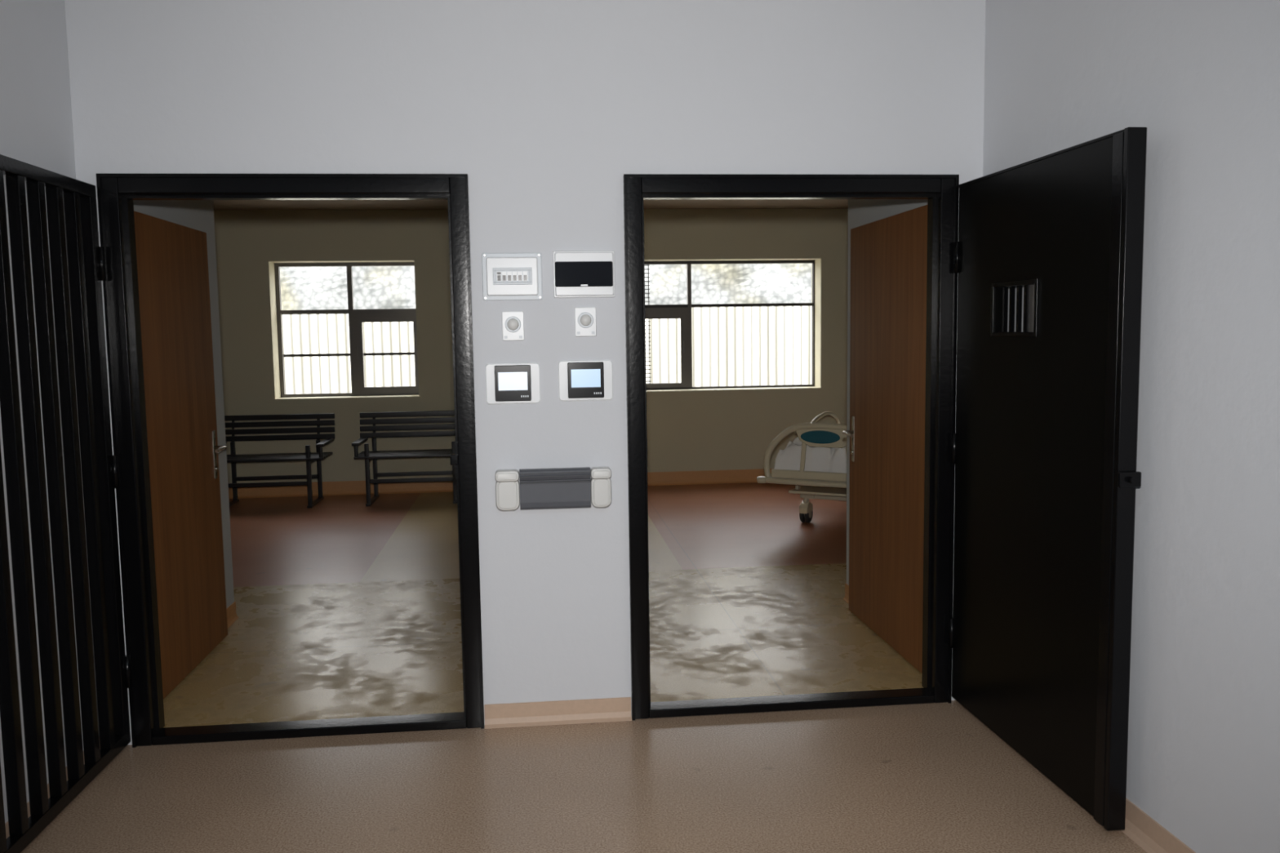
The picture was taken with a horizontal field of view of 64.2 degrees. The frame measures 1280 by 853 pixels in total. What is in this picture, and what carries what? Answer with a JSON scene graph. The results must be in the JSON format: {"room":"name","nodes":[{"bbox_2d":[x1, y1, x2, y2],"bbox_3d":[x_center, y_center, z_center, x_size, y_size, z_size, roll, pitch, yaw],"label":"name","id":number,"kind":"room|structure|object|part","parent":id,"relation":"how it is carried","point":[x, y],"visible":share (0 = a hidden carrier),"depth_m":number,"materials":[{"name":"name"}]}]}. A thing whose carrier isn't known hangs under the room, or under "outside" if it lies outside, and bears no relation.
{"room":"prison interior","nodes":[
{"label":"prison interior","id":0,"kind":"room"},
{"bbox_2d":[0,0,99,823],"bbox_3d":[-1.825,-0.079,1.233,0.150,3.050,5.000,-1,5,-6],"label":"wall","id":1,"kind":"structure","parent":0,"point":[36,119],"depth_m":3.34,"materials":[{"name":"white paint"}]},
{"bbox_2d":[4,735,100,838],"bbox_3d":[-1.712,1.394,1.382,0.035,0.085,5.000,-1,5,-6],"label":"baseboard","id":2,"kind":"structure","parent":1,"relation":"attached to","point":[6,826],"depth_m":3.20,"materials":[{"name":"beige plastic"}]},
{"bbox_2d":[0,154,132,852],"bbox_3d":[-1.873,0.216,3.139,0.055,2.045,1.201,-1,5,-6],"label":"security gate","id":3,"kind":"object","parent":1,"relation":"attached to","point":[86,263],"visible":1,"depth_m":3.29,"materials":[{"name":"black metal"}]},
{"bbox_2d":[133,200,234,608],"bbox_3d":[-2.215,-0.225,4.698,0.120,2.700,1.530,-1,5,-6],"label":"wall","id":4,"kind":"structure","parent":0,"point":[197,215],"depth_m":5.35,"materials":[{"name":"grey paint"}]},
{"bbox_2d":[133,210,227,698],"bbox_3d":[-2.084,0.109,4.566,0.040,2.033,1.140,-1,5,-6],"label":"leaf","id":5,"kind":"object","parent":4,"relation":"attached to","point":[173,276],"visible":0.56,"depth_m":4.60,"materials":[{"name":"brown wood"}]},
{"bbox_2d":[211,430,217,479],"bbox_3d":[-2.113,0.140,5.071,0.006,0.240,0.040,-1,5,-6],"label":"backplate","id":6,"kind":"object","parent":5,"relation":"attached to","point":[213,433],"visible":1,"depth_m":5.06,"materials":[{"name":"silver metal"}]},
{"bbox_2d":[214,445,226,449],"bbox_3d":[-2.087,0.105,5.071,0.056,0.018,0.018,-1,5,-6],"label":"spindle","id":7,"kind":"object","parent":6,"relation":"attached to","point":[215,446],"visible":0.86,"depth_m":5.06,"materials":[{"name":"silver metal"}]},
{"bbox_2d":[226,601,239,627],"bbox_3d":[-2.126,1.072,4.828,0.020,0.090,1.530,-1,5,-6],"label":"baseboard","id":8,"kind":"structure","parent":4,"relation":"attached to","point":[232,616],"depth_m":5.50,"materials":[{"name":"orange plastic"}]},
{"bbox_2d":[214,445,226,453],"bbox_3d":[-2.057,0.111,5.009,0.021,0.023,0.132,-1,5,-6],"label":"lever","id":9,"kind":"object","parent":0,"point":[223,447],"visible":1,"depth_m":4.98,"materials":[{"name":"silver metal"}]},
{"bbox_2d":[64,0,986,745],"bbox_3d":[-0.326,-0.363,4.003,8.400,3.050,0.220,-1,5,-6],"label":"wall","id":10,"kind":"structure","parent":0,"point":[545,107],"depth_m":3.85,"materials":[{"name":"white paint"}]},
{"bbox_2d":[95,173,484,747],"bbox_3d":[-1.274,0.137,3.811,1.310,2.120,0.008,-1,5,-6],"label":"lip","id":11,"kind":"object","parent":10,"relation":"attached to","point":[99,175],"visible":1,"depth_m":3.77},
{"bbox_2d":[100,177,484,746],"bbox_3d":[-1.280,0.131,3.868,1.310,2.120,0.107,-1,5,-6],"label":"door frame","id":12,"kind":"structure","parent":10,"relation":"attached to","point":[113,189],"depth_m":3.78,"materials":[{"name":"black paint"}]},
{"bbox_2d":[454,441,458,479],"bbox_3d":[-0.700,0.129,3.905,0.012,0.140,0.040,-1,5,-6],"label":"strike plate","id":13,"kind":"object","parent":12,"relation":"attached to","point":[455,442],"visible":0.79,"depth_m":3.89,"materials":[{"name":"black paint"}]},
{"bbox_2d":[124,195,466,731],"bbox_3d":[-1.282,0.145,3.895,1.174,2.017,0.055,-1,5,-6],"label":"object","id":14,"kind":"object","parent":10,"relation":"attached to","point":[128,199],"visible":0.81,"depth_m":3.82,"materials":[{"name":"black paint"}]},
{"bbox_2d":[449,453,457,465],"bbox_3d":[-0.707,0.126,3.890,0.030,0.040,0.032,-1,5,-6],"label":"box","id":15,"kind":"object","parent":10,"relation":"attached to","point":[454,458],"visible":1,"depth_m":3.88,"materials":[{"name":"black paint"}]},
{"bbox_2d":[481,253,542,300],"bbox_3d":[-0.481,-0.564,3.838,0.223,0.177,0.036,-1,5,-6],"label":"board","id":16,"kind":"object","parent":10,"relation":"attached to","point":[505,276],"visible":1,"depth_m":3.83,"materials":[{"name":"grey plastic"}]},
{"bbox_2d":[484,362,540,404],"bbox_3d":[-0.483,-0.163,3.882,0.208,0.156,0.022,-1,5,-6],"label":"wall thermostat","id":17,"kind":"object","parent":10,"relation":"attached to","point":[505,383],"visible":1,"depth_m":3.87,"materials":[{"name":"white plastic"}]},
{"bbox_2d":[502,311,524,340],"bbox_3d":[-0.480,-0.380,3.859,0.082,0.110,0.029,-1,5,-6],"label":"sensor","id":18,"kind":"object","parent":10,"relation":"attached to","point":[513,322],"visible":1,"depth_m":3.86,"materials":[{"name":"white plastic"}]},
{"bbox_2d":[494,466,611,511],"bbox_3d":[-0.331,0.239,3.913,0.442,0.155,0.068,-1,5,-6],"label":"handrail","id":19,"kind":"object","parent":10,"relation":"attached to","point":[557,487],"visible":1,"depth_m":3.89,"materials":[{"name":"white plastic"}]},
{"bbox_3d":[-0.325,0.238,3.914,0.270,0.153,0.066,-1,5,-6],"label":"rail","id":20,"kind":"part","parent":19,"relation":"part of","materials":[{"name":"grey plastic"}]},
{"bbox_2d":[484,697,631,728],"bbox_3d":[-0.320,1.125,4.013,0.576,0.085,0.035,-1,5,-6],"label":"baseboard","id":21,"kind":"structure","parent":10,"relation":"attached to","point":[619,708],"depth_m":4.02,"materials":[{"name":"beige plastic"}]},
{"bbox_2d":[552,250,615,297],"bbox_3d":[-0.211,-0.577,3.864,0.234,0.176,0.038,-1,5,-6],"label":"board","id":22,"kind":"object","parent":10,"relation":"attached to","point":[576,273],"visible":1,"depth_m":3.85,"materials":[{"name":"white plastic"}]},
{"bbox_3d":[-0.212,-0.575,3.854,0.218,0.094,0.008,-1,5,-6],"label":"smoked door","id":23,"kind":"part","parent":22,"relation":"part of","materials":[{"name":"black plastic"}]},
{"bbox_2d":[557,360,613,401],"bbox_3d":[-0.208,-0.176,3.910,0.210,0.156,0.022,-1,5,-6],"label":"wall thermostat","id":24,"kind":"object","parent":10,"relation":"attached to","point":[578,380],"visible":1,"depth_m":3.90,"materials":[{"name":"white plastic"}]},
{"bbox_2d":[574,306,596,336],"bbox_3d":[-0.207,-0.399,3.886,0.082,0.110,0.029,-1,5,-6],"label":"sensor","id":25,"kind":"object","parent":10,"relation":"attached to","point":[585,321],"visible":1,"depth_m":3.89,"materials":[{"name":"white plastic"}]},
{"bbox_2d":[644,436,647,473],"bbox_3d":[0.022,0.112,3.981,0.008,0.140,0.040,-1,5,-6],"label":"strike plate","id":26,"kind":"object","parent":10,"relation":"attached to","point":[646,437],"visible":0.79,"depth_m":3.96,"materials":[{"name":"black paint"}]},
{"bbox_2d":[622,175,955,719],"bbox_3d":[0.599,0.085,4.064,1.310,2.120,0.107,-1,5,-6],"label":"door frame","id":27,"kind":"structure","parent":10,"relation":"attached to","point":[944,188],"depth_m":3.99,"materials":[{"name":"black paint"}]},
{"bbox_2d":[641,194,936,705],"bbox_3d":[0.597,0.099,4.091,1.174,2.017,0.055,-1,5,-6],"label":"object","id":28,"kind":"object","parent":10,"relation":"attached to","point":[931,198],"visible":0.76,"depth_m":4.09,"materials":[{"name":"black paint"}]},
{"bbox_2d":[623,173,959,720],"bbox_3d":[0.605,0.090,4.007,1.310,2.120,0.008,-1,5,-6],"label":"lip","id":29,"kind":"object","parent":10,"relation":"attached to","point":[625,175],"visible":1,"depth_m":3.96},
{"bbox_2d":[213,199,848,209],"bbox_3d":[-0.662,-1.870,6.882,8.400,0.120,5.830,-1,5,-6],"label":"ceiling","id":30,"kind":"structure","parent":0,"point":[708,203],"depth_m":9.39,"materials":[{"name":"paint"}]},
{"bbox_2d":[213,208,848,483],"bbox_3d":[-0.970,-0.900,10.055,8.400,3.000,0.340,-1,5,-6],"label":"wall","id":31,"kind":"structure","parent":0,"point":[732,430],"depth_m":9.82,"materials":[{"name":"beige paint"}]},
{"bbox_2d":[228,480,453,498],"bbox_3d":[-3.067,0.598,9.781,4.100,0.130,0.035,-1,5,-6],"label":"baseboard","id":32,"kind":"structure","parent":31,"relation":"attached to","point":[344,487],"depth_m":9.81,"materials":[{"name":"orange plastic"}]},
{"bbox_2d":[274,262,418,397],"bbox_3d":[-2.826,-0.939,9.907,1.340,1.290,0.095,-1,5,-6],"label":"window","id":33,"kind":"structure","parent":31,"relation":"in","point":[277,265],"depth_m":9.91,"materials":[{"name":"metal"}]},
{"bbox_2d":[280,308,416,313],"bbox_3d":[-2.823,-1.121,9.913,1.285,0.030,0.050,-1,5,-6],"label":"transom","id":34,"kind":"object","parent":33,"relation":"attached to","point":[394,309],"visible":0.82,"depth_m":9.88,"materials":[{"name":"metal"}]},
{"bbox_3d":[-2.803,-0.939,9.929,0.044,1.225,0.055,-1,5,-6],"label":"mullion","id":35,"kind":"part","parent":33,"relation":"part of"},
{"bbox_3d":[-2.745,-0.719,9.900,0.015,0.120,0.025,-1,5,-6],"label":"handle","id":36,"kind":"part","parent":33,"relation":"part of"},
{"bbox_3d":[-2.476,-0.724,9.966,0.603,0.780,0.050,-1,5,-6],"label":"sash","id":37,"kind":"part","parent":33,"relation":"part of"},
{"bbox_2d":[272,395,421,401],"bbox_3d":[-2.791,-0.263,9.735,1.380,0.025,0.024,-1,5,-6],"label":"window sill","id":38,"kind":"structure","parent":31,"relation":"attached to","point":[407,397],"depth_m":9.72,"materials":[{"name":"beige paint"}]},
{"bbox_2d":[281,312,414,356],"bbox_3d":[-2.832,-0.903,9.973,1.340,0.425,0.020,-1,5,-6],"label":"bar","id":39,"kind":"object","parent":31,"relation":"attached to","point":[369,353],"visible":0.64,"depth_m":9.96,"materials":[{"name":"black metal"}]},
{"bbox_2d":[647,468,773,485],"bbox_3d":[1.179,0.494,10.224,4.160,0.130,0.035,-1,5,-6],"label":"baseboard","id":40,"kind":"structure","parent":31,"relation":"attached to","point":[737,476],"depth_m":10.17,"materials":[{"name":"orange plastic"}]},
{"bbox_2d":[644,260,814,390],"bbox_3d":[0.709,-1.021,10.276,2.150,1.280,0.095,-1,5,-6],"label":"window","id":41,"kind":"structure","parent":31,"relation":"in","point":[719,262],"depth_m":10.26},
{"bbox_2d":[644,264,650,383],"bbox_3d":[-0.132,-1.005,10.244,0.470,1.280,0.014,-1,5,-6],"label":"guard mesh","id":42,"kind":"object","parent":41,"relation":"attached to","point":[647,265],"visible":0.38,"depth_m":10.27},
{"bbox_3d":[0.079,-0.786,10.233,0.817,0.800,0.050,-1,5,-6],"label":"sash","id":43,"kind":"part","parent":41,"relation":"part of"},
{"bbox_3d":[0.447,-0.797,10.233,0.015,0.120,0.025,-1,5,-6],"label":"handle","id":44,"kind":"part","parent":41,"relation":"part of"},
{"bbox_3d":[0.498,-1.012,10.274,0.036,1.230,0.055,-1,5,-6],"label":"mullion","id":45,"kind":"part","parent":41,"relation":"part of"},
{"bbox_2d":[644,302,813,307],"bbox_3d":[0.711,-1.217,10.280,2.104,0.030,0.050,-1,5,-6],"label":"transom","id":46,"kind":"object","parent":41,"relation":"attached to","point":[784,304],"visible":0.82,"depth_m":10.28,"materials":[{"name":"black metal"}]},
{"bbox_2d":[646,387,823,394],"bbox_3d":[0.744,-0.349,10.104,2.190,0.025,0.024,-1,5,-6],"label":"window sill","id":47,"kind":"structure","parent":31,"relation":"attached to","point":[798,388],"depth_m":10.11,"materials":[{"name":"beige paint"}]},
{"bbox_2d":[20,482,1146,852],"bbox_3d":[-0.354,1.171,4.632,8.800,0.120,11.590,-1,5,-6],"label":"floor","id":48,"kind":"structure","parent":0,"point":[346,607],"depth_m":3.85,"materials":[{"name":"laminate"}]},
{"bbox_2d":[224,413,334,508],"bbox_3d":[-3.349,0.311,9.290,1.050,0.803,0.565,-1,5,-6],"label":"slatted bench","id":49,"kind":"object","parent":48,"relation":"on","point":[310,457],"visible":0.73,"depth_m":9.46,"materials":[{"name":"black metal"}]},
{"bbox_3d":[-3.738,0.443,9.239,0.036,0.560,0.480,-1,5,-6],"label":"leg frame","id":50,"kind":"part","parent":49,"relation":"part of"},
{"bbox_3d":[-3.771,0.033,9.458,0.028,0.268,0.092,-1,5,-6],"label":"post","id":51,"kind":"part","parent":49,"relation":"part of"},
{"bbox_3d":[-2.972,0.424,9.318,0.036,0.560,0.480,-1,5,-6],"label":"leg frame","id":52,"kind":"part","parent":49,"relation":"part of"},
{"bbox_3d":[-3.005,0.014,9.538,0.028,0.268,0.092,-1,5,-6],"label":"post","id":53,"kind":"part","parent":49,"relation":"part of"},
{"bbox_3d":[-2.869,0.194,9.313,0.065,0.123,0.510,-1,5,-6],"label":"armrest","id":54,"kind":"part","parent":49,"relation":"part of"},
{"bbox_2d":[151,711,466,745],"bbox_3d":[-1.264,1.170,3.958,1.174,0.035,0.092,-1,5,-6],"label":"threshold","id":55,"kind":"object","parent":48,"relation":"on","point":[443,721],"visible":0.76,"depth_m":3.93,"materials":[{"name":"black paint"}]},
{"bbox_2d":[351,410,457,506],"bbox_3d":[-2.077,0.280,9.423,1.050,0.803,0.565,-1,5,-6],"label":"slatted bench","id":56,"kind":"object","parent":48,"relation":"on","point":[369,455],"visible":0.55,"depth_m":9.58,"materials":[{"name":"black metal"}]},
{"bbox_3d":[-2.561,0.186,9.345,0.065,0.123,0.510,-1,5,-6],"label":"armrest","id":57,"kind":"part","parent":56,"relation":"part of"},
{"bbox_3d":[-2.465,0.412,9.371,0.036,0.560,0.480,-1,5,-6],"label":"leg frame","id":58,"kind":"part","parent":56,"relation":"part of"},
{"bbox_3d":[-1.700,0.393,9.451,0.036,0.560,0.480,-1,5,-6],"label":"leg frame","id":59,"kind":"part","parent":56,"relation":"part of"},
{"bbox_2d":[648,687,934,718],"bbox_3d":[0.615,1.124,4.154,1.174,0.035,0.092,-1,5,-6],"label":"threshold","id":60,"kind":"object","parent":48,"relation":"on","point":[908,695],"visible":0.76,"depth_m":4.13,"materials":[{"name":"black paint"}]},
{"bbox_2d":[756,411,847,523],"bbox_3d":[1.854,0.268,8.361,1.056,0.910,2.198,2,6,29],"label":"hospital bed","id":61,"kind":"object","parent":48,"relation":"on","point":[815,462],"visible":0.48,"depth_m":7.55,"materials":[{"name":"beige metal"}]},
{"bbox_3d":[1.206,0.225,7.546,0.050,0.228,0.020,2,6,29],"label":"footboard bridge post","id":62,"kind":"part","parent":61,"relation":"part of","materials":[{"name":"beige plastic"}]},
{"bbox_3d":[1.312,0.571,8.062,0.044,0.080,0.044,2,6,29],"label":"caster stem","id":63,"kind":"part","parent":61,"relation":"part of","materials":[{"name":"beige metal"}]},
{"bbox_2d":[799,501,813,513],"bbox_3d":[1.313,0.638,8.068,0.068,0.095,0.150,2,6,29],"label":"hood","id":64,"kind":"object","parent":61,"relation":"attached to","point":[806,507],"depth_m":8.02,"materials":[{"name":"beige plastic"}]},
{"bbox_3d":[1.856,0.328,8.367,0.940,0.050,2.020,2,6,29],"label":"deck frame","id":65,"kind":"part","parent":61,"relation":"part of","materials":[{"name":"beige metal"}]},
{"bbox_3d":[1.361,0.365,7.474,0.849,0.060,0.024,2,6,29],"label":"footboard panel","id":66,"kind":"part","parent":61,"relation":"part of","materials":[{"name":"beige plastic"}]},
{"bbox_2d":[788,485,846,497],"bbox_3d":[1.494,0.495,7.723,0.680,0.020,0.280,2,6,29],"label":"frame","id":67,"kind":"object","parent":61,"relation":"on","point":[833,491],"depth_m":7.73,"materials":[{"name":"beige plastic"}]},
{"bbox_3d":[1.618,0.059,8.964,0.034,0.372,0.879,2,6,29],"label":"rail","id":68,"kind":"part","parent":61,"relation":"part of","materials":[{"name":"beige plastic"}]},
{"bbox_2d":[846,0,1279,852],"bbox_3d":[1.591,-0.238,2.390,0.190,3.050,6.600,-1,5,-6],"label":"wall","id":69,"kind":"structure","parent":0,"point":[1202,77],"depth_m":2.77,"materials":[{"name":"white paint"}]},
{"bbox_2d":[843,583,848,604],"bbox_3d":[1.232,0.997,5.103,0.020,0.090,1.380,-1,5,-6],"label":"baseboard","id":70,"kind":"structure","parent":69,"relation":"attached to","point":[846,597],"depth_m":5.75,"materials":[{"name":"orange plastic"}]},
{"bbox_2d":[848,204,927,673],"bbox_3d":[1.193,0.030,4.888,0.040,2.033,1.100,-1,5,-6],"label":"leaf","id":71,"kind":"object","parent":69,"relation":"attached to","point":[889,255],"visible":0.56,"depth_m":4.82,"materials":[{"name":"brown wood"}]},
{"bbox_2d":[851,415,854,462],"bbox_3d":[1.121,0.065,5.368,0.006,0.240,0.040,-1,5,-6],"label":"backplate","id":72,"kind":"object","parent":71,"relation":"attached to","point":[852,417],"visible":1,"depth_m":5.36,"materials":[{"name":"silver metal"}]},
{"bbox_3d":[1.093,0.031,5.362,0.056,0.018,0.018,-1,5,-6],"label":"spindle","id":73,"kind":"object","parent":72,"relation":"attached to","visible":0},
{"bbox_2d":[842,431,853,437],"bbox_3d":[1.077,0.038,5.295,0.021,0.023,0.132,-1,5,-6],"label":"lever","id":74,"kind":"object","parent":73,"relation":"attached to","point":[846,433],"visible":1,"depth_m":5.27,"materials":[{"name":"silver metal"}]},
{"bbox_2d":[948,128,1124,816],"bbox_3d":[1.333,0.130,3.516,0.064,2.043,1.114,-1,5,-6],"label":"leaf","id":75,"kind":"object","parent":69,"relation":"attached to","point":[1030,411],"depth_m":3.42,"materials":[{"name":"black paint"}]},
{"bbox_3d":[1.260,0.833,4.125,0.022,0.120,0.022,-1,5,-6],"label":"hinge","id":76,"kind":"part","parent":75,"relation":"part of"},
{"bbox_3d":[1.249,0.087,4.055,0.022,0.120,0.022,-1,5,-6],"label":"hinge","id":77,"kind":"part","parent":75,"relation":"part of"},
{"bbox_3d":[1.238,-0.660,3.984,0.022,0.120,0.022,-1,5,-6],"label":"hinge","id":78,"kind":"part","parent":75,"relation":"part of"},
{"bbox_2d":[990,278,1039,337],"bbox_3d":[1.295,-0.408,3.539,0.008,0.192,0.332,-1,5,-7],"label":"hatch surround","id":79,"kind":"object","parent":75,"relation":"attached to","point":[1036,282],"visible":1,"depth_m":3.50,"materials":[{"name":"black metal"}]},
{"bbox_2d":[1001,286,1008,332],"bbox_3d":[1.308,-0.419,3.656,0.014,0.160,0.014,-1,5,-7],"label":"bar","id":80,"kind":"object","parent":79,"relation":"in","point":[1005,290],"depth_m":3.65,"materials":[{"name":"black metal"}]},
{"bbox_2d":[1008,286,1015,332],"bbox_3d":[1.314,-0.414,3.604,0.014,0.160,0.014,-1,5,-7],"label":"bar","id":81,"kind":"object","parent":79,"relation":"in","point":[1012,289],"depth_m":3.60,"materials":[{"name":"black metal"}]},
{"bbox_2d":[1015,285,1022,332],"bbox_3d":[1.320,-0.409,3.553,0.014,0.160,0.014,-1,5,-7],"label":"bar","id":82,"kind":"object","parent":79,"relation":"in","point":[1019,288],"depth_m":3.55,"materials":[{"name":"black metal"}]},
{"bbox_2d":[1022,284,1030,332],"bbox_3d":[1.326,-0.405,3.501,0.014,0.160,0.014,-1,5,-7],"label":"bar","id":83,"kind":"object","parent":79,"relation":"in","point":[1026,287],"depth_m":3.50,"materials":[{"name":"black metal"}]},
{"bbox_2d":[1029,284,1034,332],"bbox_3d":[1.346,-0.400,3.449,0.004,0.160,0.110,-1,5,-6],"label":"slide","id":84,"kind":"object","parent":79,"relation":"in","point":[1032,286],"depth_m":3.49,"materials":[{"name":"black metal"}]},
{"bbox_3d":[1.324,-0.883,3.416,0.053,0.008,1.103,-1,5,-6],"label":"top lip","id":85,"kind":"part","parent":75,"relation":"part of","materials":[{"name":"black metal"}]},
{"bbox_2d":[1093,132,1124,826],"bbox_3d":[1.373,0.183,2.988,0.008,2.035,0.050,-1,5,-7],"label":"door edge","id":86,"kind":"object","parent":75,"relation":"attached to","point":[1118,139],"visible":1,"depth_m":2.98,"materials":[{"name":"black paint"}]},
{"bbox_2d":[1103,127,1146,831],"bbox_3d":[1.403,0.183,2.955,0.057,2.049,0.022,-1,5,-6],"label":"door edge","id":87,"kind":"object","parent":75,"relation":"attached to","point":[1135,138],"visible":1,"depth_m":2.94,"materials":[{"name":"black paint"}]},
{"bbox_2d":[1116,471,1141,488],"bbox_3d":[1.406,0.153,2.933,0.067,0.045,0.016,-1,5,-7],"label":"latch","id":88,"kind":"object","parent":87,"relation":"attached to","point":[1122,477],"depth_m":2.93,"materials":[{"name":"black paint"}]},
{"bbox_2d":[1127,476,1137,484],"bbox_3d":[1.407,0.153,2.918,0.018,0.018,0.020,-1,5,-7],"label":"pin","id":89,"kind":"object","parent":88,"relation":"attached to","point":[1131,480],"visible":1,"depth_m":2.91,"materials":[{"name":"black paint"}]},
{"bbox_2d":[1120,797,1195,852],"bbox_3d":[1.624,1.312,1.730,0.035,0.085,5.000,-1,5,-6],"label":"baseboard","id":90,"kind":"structure","parent":69,"relation":"attached to","point":[1140,828],"depth_m":3.00,"materials":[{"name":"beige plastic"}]},
{"label":"outside","id":91,"kind":"structure","parent":0,"visible":0},
{"bbox_3d":[-1.358,0.546,13.153,28.000,0.150,5.610,-1,5,-6],"label":"ground","id":92,"kind":"structure","parent":91,"visible":0},
{"bbox_2d":[280,263,811,310],"bbox_3d":[-1.560,-1.326,14.656,28.006,3.400,1.257,-1,5,-6],"label":"stone embankment","id":93,"kind":"object","parent":92,"relation":"on","point":[374,287],"visible":0.06,"depth_m":14.95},
{"bbox_2d":[281,306,811,394],"bbox_3d":[-1.311,-0.430,12.468,18.002,2.020,0.034,-1,5,-6],"label":"corrugated fence","id":94,"kind":"object","parent":92,"relation":"on","point":[771,345],"depth_m":12.61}
]}

